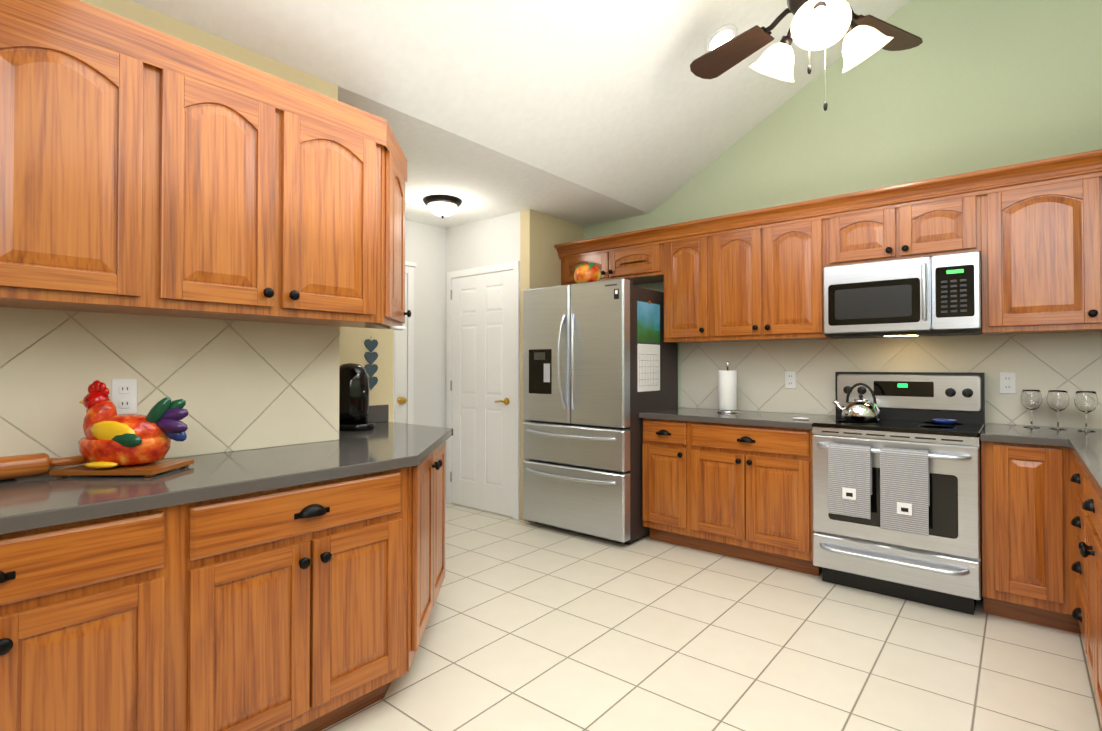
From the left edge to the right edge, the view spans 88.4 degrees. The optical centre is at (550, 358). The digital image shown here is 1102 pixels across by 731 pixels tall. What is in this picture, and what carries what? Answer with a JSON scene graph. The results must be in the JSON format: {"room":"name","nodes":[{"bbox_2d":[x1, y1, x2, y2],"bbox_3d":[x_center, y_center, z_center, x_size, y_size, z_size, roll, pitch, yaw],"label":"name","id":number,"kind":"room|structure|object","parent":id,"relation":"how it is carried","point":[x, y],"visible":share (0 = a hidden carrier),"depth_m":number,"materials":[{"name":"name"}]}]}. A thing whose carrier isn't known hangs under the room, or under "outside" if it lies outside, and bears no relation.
{"room":"kitchen","nodes":[
{"label":"kitchen","id":0,"kind":"room"},
{"bbox_2d":[80,0,337,458],"bbox_3d":[-2.580,0.018,1.976,1.800,2.500,2.920,-1,-1,40],"label":"wall bump-out","id":1,"kind":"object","parent":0,"point":[148,17],"visible":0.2,"depth_m":2.15,"materials":[{"name":"beige paint"}]},
{"bbox_2d":[0,0,3,171],"bbox_3d":[-1.697,-0.544,1.370,0.338,0.770,0.463,-1,-1,40],"label":"upper cabinet","id":2,"kind":"object","parent":1,"relation":"attached to","point":[1,1],"depth_m":1.46,"materials":[{"name":"brown wood"}]},
{"bbox_2d":[0,0,159,314],"bbox_3d":[-1.480,-0.541,1.631,0.338,0.770,0.468,-1,-1,40],"label":"upper cabinet","id":3,"kind":"object","parent":1,"relation":"attached to","point":[145,170],"depth_m":1.57,"materials":[{"name":"brown wood"}]},
{"bbox_2d":[0,307,339,470],"bbox_3d":[-1.881,0.084,1.402,0.008,0.525,2.928,-1,-1,40],"label":"backsplash","id":4,"kind":"structure","parent":1,"relation":"attached to","point":[236,385],"depth_m":2.05,"materials":[{"name":"tile"}]},
{"bbox_2d":[111,379,136,414],"bbox_3d":[-1.444,0.127,1.917,0.008,0.120,0.072,-1,-1,40],"label":"electrical outlet","id":5,"kind":"object","parent":4,"relation":"attached to","point":[124,396],"visible":0.96,"depth_m":1.92,"materials":[{"name":"white plastic"}]},
{"bbox_2d":[148,48,379,327],"bbox_3d":[-1.086,-0.536,2.108,0.338,0.770,0.770,-1,-1,40],"label":"upper cabinet","id":6,"kind":"object","parent":1,"relation":"attached to","point":[270,199],"depth_m":1.96,"materials":[{"name":"brown wood"}]},
{"bbox_2d":[372,120,394,135],"bbox_3d":[-0.706,-0.583,2.580,0.266,0.808,0.274,-1,-1,40],"label":"upper cabinet","id":7,"kind":"object","parent":1,"relation":"attached to","point":[384,124],"depth_m":2.33,"materials":[{"name":"brown wood"}]},
{"bbox_2d":[375,128,410,329],"bbox_3d":[-0.743,-0.531,2.522,0.338,0.770,0.422,-1,-1,40],"label":"upper cabinet","id":8,"kind":"object","parent":1,"relation":"attached to","point":[393,162],"depth_m":2.46,"materials":[{"name":"brown wood"}]},
{"bbox_2d":[339,327,393,421],"bbox_3d":[-1.644,0.036,3.538,1.250,2.500,0.680,-1,-1,40],"label":"wall","id":9,"kind":"structure","parent":0,"point":[353,348],"depth_m":3.31,"materials":[{"name":"beige paint"}]},
{"bbox_2d":[364,339,377,389],"bbox_3d":[-1.041,0.023,3.279,0.006,0.318,0.090,-1,-1,40],"label":"hearts","id":10,"kind":"object","parent":9,"relation":"attached to","point":[371,358],"visible":0.9,"depth_m":3.28,"materials":[{"name":"blue stone"}]},
{"bbox_2d":[405,219,445,427],"bbox_3d":[-1.166,0.054,5.018,0.100,2.500,2.210,-1,-1,40],"label":"wall","id":11,"kind":"structure","parent":0,"point":[425,248],"depth_m":5.04,"materials":[{"name":"white paint"}]},
{"bbox_2d":[393,261,415,423],"bbox_3d":[-1.467,0.230,4.512,0.078,2.135,0.970,-1,-1,40],"label":"door","id":12,"kind":"structure","parent":11,"relation":"attached to","point":[403,391],"depth_m":4.84,"materials":[{"name":"white wood"}]},
{"bbox_2d":[445,211,519,517],"bbox_3d":[-0.575,0.053,4.924,0.930,2.500,0.100,-1,-1,40],"label":"wall","id":13,"kind":"structure","parent":0,"point":[490,241],"depth_m":4.89,"materials":[{"name":"white paint"}]},
{"bbox_2d":[446,261,519,519],"bbox_3d":[-0.614,0.255,4.851,0.888,2.094,0.058,-1,-1,40],"label":"door","id":14,"kind":"structure","parent":13,"relation":"attached to","point":[483,398],"depth_m":4.84,"materials":[{"name":"white wood"}]},
{"bbox_2d":[130,0,909,228],"bbox_3d":[-0.591,-2.182,2.154,5.670,1.904,6.090,-1,-1,40],"label":"ceiling","id":15,"kind":"structure","parent":0,"point":[618,100],"depth_m":3.08,"materials":[{"name":"white paint"}]},
{"bbox_2d":[423,195,461,218],"bbox_3d":[-0.824,-1.135,4.300,0.290,0.140,0.290,-1,-1,40],"label":"flush ceiling light","id":16,"kind":"object","parent":15,"relation":"attached to","point":[442,206],"visible":1,"depth_m":4.22,"materials":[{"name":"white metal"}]},
{"bbox_2d":[704,24,737,53],"bbox_3d":[0.959,-1.797,3.197,0.179,0.103,0.200,-1,-1,40],"label":"recessed light","id":17,"kind":"object","parent":15,"relation":"in","point":[721,35],"visible":0.67,"depth_m":3.17,"materials":[{"name":"white glass"}]},
{"bbox_2d":[690,0,922,110],"bbox_3d":[1.138,-1.618,2.410,1.073,1.157,1.073,0,-1,15],"label":"ceiling fan","id":18,"kind":"object","parent":15,"relation":"hanging from","point":[816,25],"visible":1,"depth_m":2.50,"materials":[{"name":"brown metal"}]},
{"bbox_2d":[520,209,583,521],"bbox_3d":[0.022,0.052,4.838,0.100,2.500,0.731,-1,-1,40],"label":"wall","id":19,"kind":"structure","parent":0,"point":[541,235],"depth_m":4.61,"materials":[{"name":"beige paint"}]},
{"bbox_2d":[322,503,1101,730],"bbox_3d":[-0.591,1.295,2.113,5.670,0.050,6.090,-1,-1,40],"label":"floor","id":20,"kind":"structure","parent":0,"point":[532,626],"depth_m":2.45,"materials":[{"name":"tile"}]},
{"bbox_2d":[0,504,187,730],"bbox_3d":[-1.680,0.826,1.586,1.168,0.876,0.747,-1,-1,40],"label":"base cabinet","id":21,"kind":"object","parent":20,"relation":"on","point":[92,611],"depth_m":1.37,"materials":[{"name":"brown wood"}]},
{"bbox_2d":[0,405,452,534],"bbox_3d":[-1.524,0.321,1.770,1.184,0.138,3.155,-1,-1,40],"label":"countertop","id":22,"kind":"structure","parent":21,"relation":"on","point":[48,500],"depth_m":1.69,"materials":[{"name":"stone"}]},
{"bbox_2d":[0,453,86,479],"bbox_3d":[-1.623,0.309,1.518,0.065,0.066,0.622,0,-1,35],"label":"rolling pin","id":23,"kind":"object","parent":22,"relation":"on","point":[22,466],"visible":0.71,"depth_m":1.64,"materials":[{"name":"brown wood"}]},
{"bbox_2d":[49,459,193,476],"bbox_3d":[-1.324,0.339,1.764,0.300,0.022,0.200,0,-1,0],"label":"cutting board","id":24,"kind":"object","parent":22,"relation":"on","point":[152,469],"visible":0.62,"depth_m":1.68,"materials":[{"name":"brown wood"}]},
{"bbox_2d":[78,380,188,467],"bbox_3d":[-1.301,0.196,1.759,0.273,0.261,0.235,-1,-1,40],"label":"rooster figurine","id":25,"kind":"object","parent":24,"relation":"on","point":[112,438],"visible":1,"depth_m":1.73,"materials":[{"name":"ceramic"}]},
{"bbox_2d":[339,363,374,430],"bbox_3d":[-1.032,0.192,2.951,0.246,0.344,0.192,-1,-1,40],"label":"coffee maker","id":26,"kind":"object","parent":22,"relation":"on","point":[354,390],"visible":0.81,"depth_m":2.88,"materials":[{"name":"black plastic"}]},
{"bbox_2d":[184,467,407,730],"bbox_3d":[-1.215,0.832,2.147,1.168,0.876,0.710,-1,-1,40],"label":"base cabinet","id":27,"kind":"object","parent":20,"relation":"on","point":[306,607],"depth_m":1.75,"materials":[{"name":"brown wood"}]},
{"bbox_2d":[408,441,445,670],"bbox_3d":[-0.784,0.839,2.668,1.168,0.876,0.758,-1,-1,40],"label":"base cabinet","id":28,"kind":"object","parent":20,"relation":"on","point":[426,480],"depth_m":2.32,"materials":[{"name":"brown wood"}]},
{"bbox_2d":[523,278,677,544],"bbox_3d":[0.367,0.374,4.412,0.930,1.844,0.861,-1,-1,40],"label":"fridge","id":29,"kind":"object","parent":20,"relation":"on","point":[585,402],"visible":0.96,"depth_m":4.06,"materials":[{"name":"grey metal"}]},
{"bbox_2d":[574,262,600,283],"bbox_3d":[0.274,-0.639,4.256,0.204,0.175,0.204,-1,-1,40],"label":"jar","id":30,"kind":"object","parent":29,"relation":"on","point":[587,272],"visible":0.96,"depth_m":4.18,"materials":[{"name":"ceramic"}]},
{"bbox_2d":[637,301,659,391],"bbox_3d":[0.714,-0.094,4.106,0.008,0.655,0.320,-1,-1,40],"label":"calendar","id":31,"kind":"object","parent":29,"relation":"attached to","point":[648,332],"visible":1,"depth_m":4.10,"materials":[{"name":"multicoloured paper"}]},
{"bbox_2d":[643,418,821,575],"bbox_3d":[1.269,0.853,3.861,1.135,0.876,0.617,-1,-1,40],"label":"base cabinet","id":32,"kind":"object","parent":20,"relation":"on","point":[743,492],"depth_m":3.58,"materials":[{"name":"brown wood"}]},
{"bbox_2d":[639,408,834,429],"bbox_3d":[1.260,0.395,3.863,1.146,0.038,0.631,-1,-1,40],"label":"countertop","id":33,"kind":"structure","parent":32,"relation":"on","point":[752,418],"depth_m":3.68,"materials":[{"name":"stone"}]},
{"bbox_2d":[717,362,738,412],"bbox_3d":[1.254,0.198,4.019,0.150,0.358,0.150,-1,-1,40],"label":"paper towel holder","id":34,"kind":"object","parent":33,"relation":"on","point":[727,390],"visible":1,"depth_m":3.96,"materials":[{"name":"white paper"}]},
{"bbox_2d":[793,417,808,419],"bbox_3d":[1.532,0.365,3.475,0.100,0.012,0.068,-1,-1,40],"label":"spoon rest","id":35,"kind":"object","parent":33,"relation":"on","point":[802,418],"visible":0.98,"depth_m":3.46,"materials":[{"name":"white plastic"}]},
{"bbox_2d":[812,372,984,614],"bbox_3d":[1.963,0.679,3.205,0.765,1.203,0.702,-1,-1,40],"label":"range","id":36,"kind":"object","parent":20,"relation":"on","point":[940,565],"visible":0.88,"depth_m":3.03,"materials":[{"name":"silver metal"}]},
{"bbox_2d":[828,443,871,518],"bbox_3d":[1.610,0.651,3.052,0.205,0.378,0.055,-1,-1,40],"label":"hanging towel","id":37,"kind":"object","parent":36,"relation":"hanging from","point":[849,480],"visible":1,"depth_m":3.03,"materials":[{"name":"white fabric"}]},
{"bbox_2d":[832,383,880,420],"bbox_3d":[1.845,0.254,3.426,0.261,0.223,0.208,-1,-1,40],"label":"kettle","id":38,"kind":"object","parent":36,"relation":"on","point":[860,408],"visible":1,"depth_m":3.35,"materials":[{"name":"silver metal"}]},
{"bbox_2d":[880,447,929,535],"bbox_3d":[1.805,0.669,2.891,0.210,0.418,0.055,-1,-1,40],"label":"hanging towel","id":39,"kind":"object","parent":36,"relation":"hanging from","point":[904,490],"visible":0.98,"depth_m":2.87,"materials":[{"name":"white fabric"}]},
{"bbox_2d":[932,419,956,423],"bbox_3d":[2.207,0.352,3.177,0.120,0.022,0.120,-1,-1,40],"label":"dish","id":40,"kind":"object","parent":36,"relation":"on","point":[945,421],"visible":1,"depth_m":3.15,"materials":[{"name":"blue ceramic"}]},
{"bbox_2d":[981,441,1070,631],"bbox_3d":[2.445,0.841,2.888,0.372,0.876,0.617,-1,-1,40],"label":"base cabinet","id":41,"kind":"object","parent":20,"relation":"on","point":[1026,511],"depth_m":2.67,"materials":[{"name":"brown wood"}]},
{"bbox_2d":[980,423,1070,445],"bbox_3d":[2.413,0.384,2.910,0.303,0.038,0.631,-1,-1,40],"label":"countertop","id":42,"kind":"structure","parent":41,"relation":"on","point":[1003,433],"depth_m":2.74,"materials":[{"name":"stone"}]},
{"bbox_2d":[1020,390,1041,427],"bbox_3d":[2.572,0.265,3.031,0.090,0.200,0.090,-1,-1,40],"label":"wine glass","id":43,"kind":"object","parent":42,"relation":"on","point":[1031,400],"visible":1,"depth_m":3.00,"materials":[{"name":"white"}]},
{"bbox_2d":[1046,390,1069,429],"bbox_3d":[2.640,0.264,2.949,0.090,0.200,0.090,-1,-1,40],"label":"wine glass","id":44,"kind":"object","parent":42,"relation":"on","point":[1057,401],"visible":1,"depth_m":2.92,"materials":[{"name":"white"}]},
{"bbox_2d":[1067,447,1078,633],"bbox_3d":[2.430,0.832,2.140,0.638,0.876,0.634,-1,-1,40],"label":"base cabinet","id":45,"kind":"object","parent":20,"relation":"on","point":[1072,464],"depth_m":2.57,"materials":[{"name":"brown wood"}]},
{"bbox_2d":[1079,465,1101,723],"bbox_3d":[2.023,0.827,1.649,0.638,0.876,0.641,-1,-1,40],"label":"base cabinet","id":46,"kind":"object","parent":20,"relation":"on","point":[1090,504],"depth_m":1.89,"materials":[{"name":"brown wood"}]},
{"bbox_2d":[1059,427,1101,500],"bbox_3d":[1.305,0.359,0.809,0.669,0.038,5.281,-1,-1,40],"label":"countertop","id":47,"kind":"structure","parent":46,"relation":"on","point":[1085,447],"depth_m":2.23,"materials":[{"name":"stone"}]},
{"bbox_2d":[1074,391,1097,431],"bbox_3d":[2.702,0.263,2.859,0.090,0.200,0.090,-1,-1,40],"label":"wine glass","id":48,"kind":"object","parent":47,"relation":"on","point":[1086,402],"visible":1,"depth_m":2.84,"materials":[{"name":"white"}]},
{"bbox_2d":[584,0,1101,428],"bbox_3d":[1.888,-0.887,3.858,4.040,4.354,0.120,-1,-1,40],"label":"wall","id":49,"kind":"structure","parent":0,"point":[965,86],"depth_m":3.45,"materials":[{"name":"green paint"}]},
{"bbox_2d":[558,237,661,284],"bbox_3d":[0.560,-0.758,4.649,0.978,0.265,0.348,-1,-1,40],"label":"upper cabinet","id":50,"kind":"object","parent":49,"relation":"attached to","point":[640,262],"depth_m":4.44,"materials":[{"name":"brown wood"}]},
{"bbox_2d":[658,209,838,342],"bbox_3d":[1.367,-0.514,3.978,1.118,0.770,0.348,-1,-1,40],"label":"upper cabinet","id":51,"kind":"object","parent":49,"relation":"attached to","point":[750,281],"depth_m":3.80,"materials":[{"name":"brown wood"}]},
{"bbox_2d":[681,332,1101,428],"bbox_3d":[2.140,0.089,3.554,2.880,0.565,0.008,-1,-1,40],"label":"backsplash","id":52,"kind":"structure","parent":49,"relation":"attached to","point":[1070,364],"depth_m":3.52,"materials":[{"name":"tile"}]},
{"bbox_2d":[785,371,795,388],"bbox_3d":[1.665,0.146,3.936,0.072,0.120,0.008,-1,-1,40],"label":"electrical outlet","id":53,"kind":"object","parent":52,"relation":"attached to","point":[790,379],"visible":1,"depth_m":3.93,"materials":[{"name":"white plastic"}]},
{"bbox_2d":[999,372,1015,393],"bbox_3d":[2.570,0.135,3.187,0.072,0.120,0.008,-1,-1,40],"label":"electrical outlet","id":54,"kind":"object","parent":52,"relation":"attached to","point":[1007,382],"visible":1,"depth_m":3.19,"materials":[{"name":"white plastic"}]},
{"bbox_2d":[826,185,985,265],"bbox_3d":[2.093,-0.737,3.380,0.767,0.337,0.348,-1,-1,40],"label":"upper cabinet","id":55,"kind":"object","parent":49,"relation":"attached to","point":[947,221],"depth_m":3.21,"materials":[{"name":"brown wood"}]},
{"bbox_2d":[823,251,982,338],"bbox_3d":[2.060,-0.350,3.335,0.763,0.429,0.448,-1,-1,40],"label":"over-the-range microwave","id":56,"kind":"object","parent":55,"relation":"attached to","point":[935,295],"visible":1,"depth_m":3.18,"materials":[{"name":"silver metal"}]},
{"bbox_2d":[981,165,1101,334],"bbox_3d":[2.764,-0.527,2.823,0.973,0.770,0.348,-1,-1,40],"label":"upper cabinet","id":57,"kind":"object","parent":49,"relation":"attached to","point":[1031,231],"depth_m":2.84,"materials":[{"name":"brown wood"}]}
]}

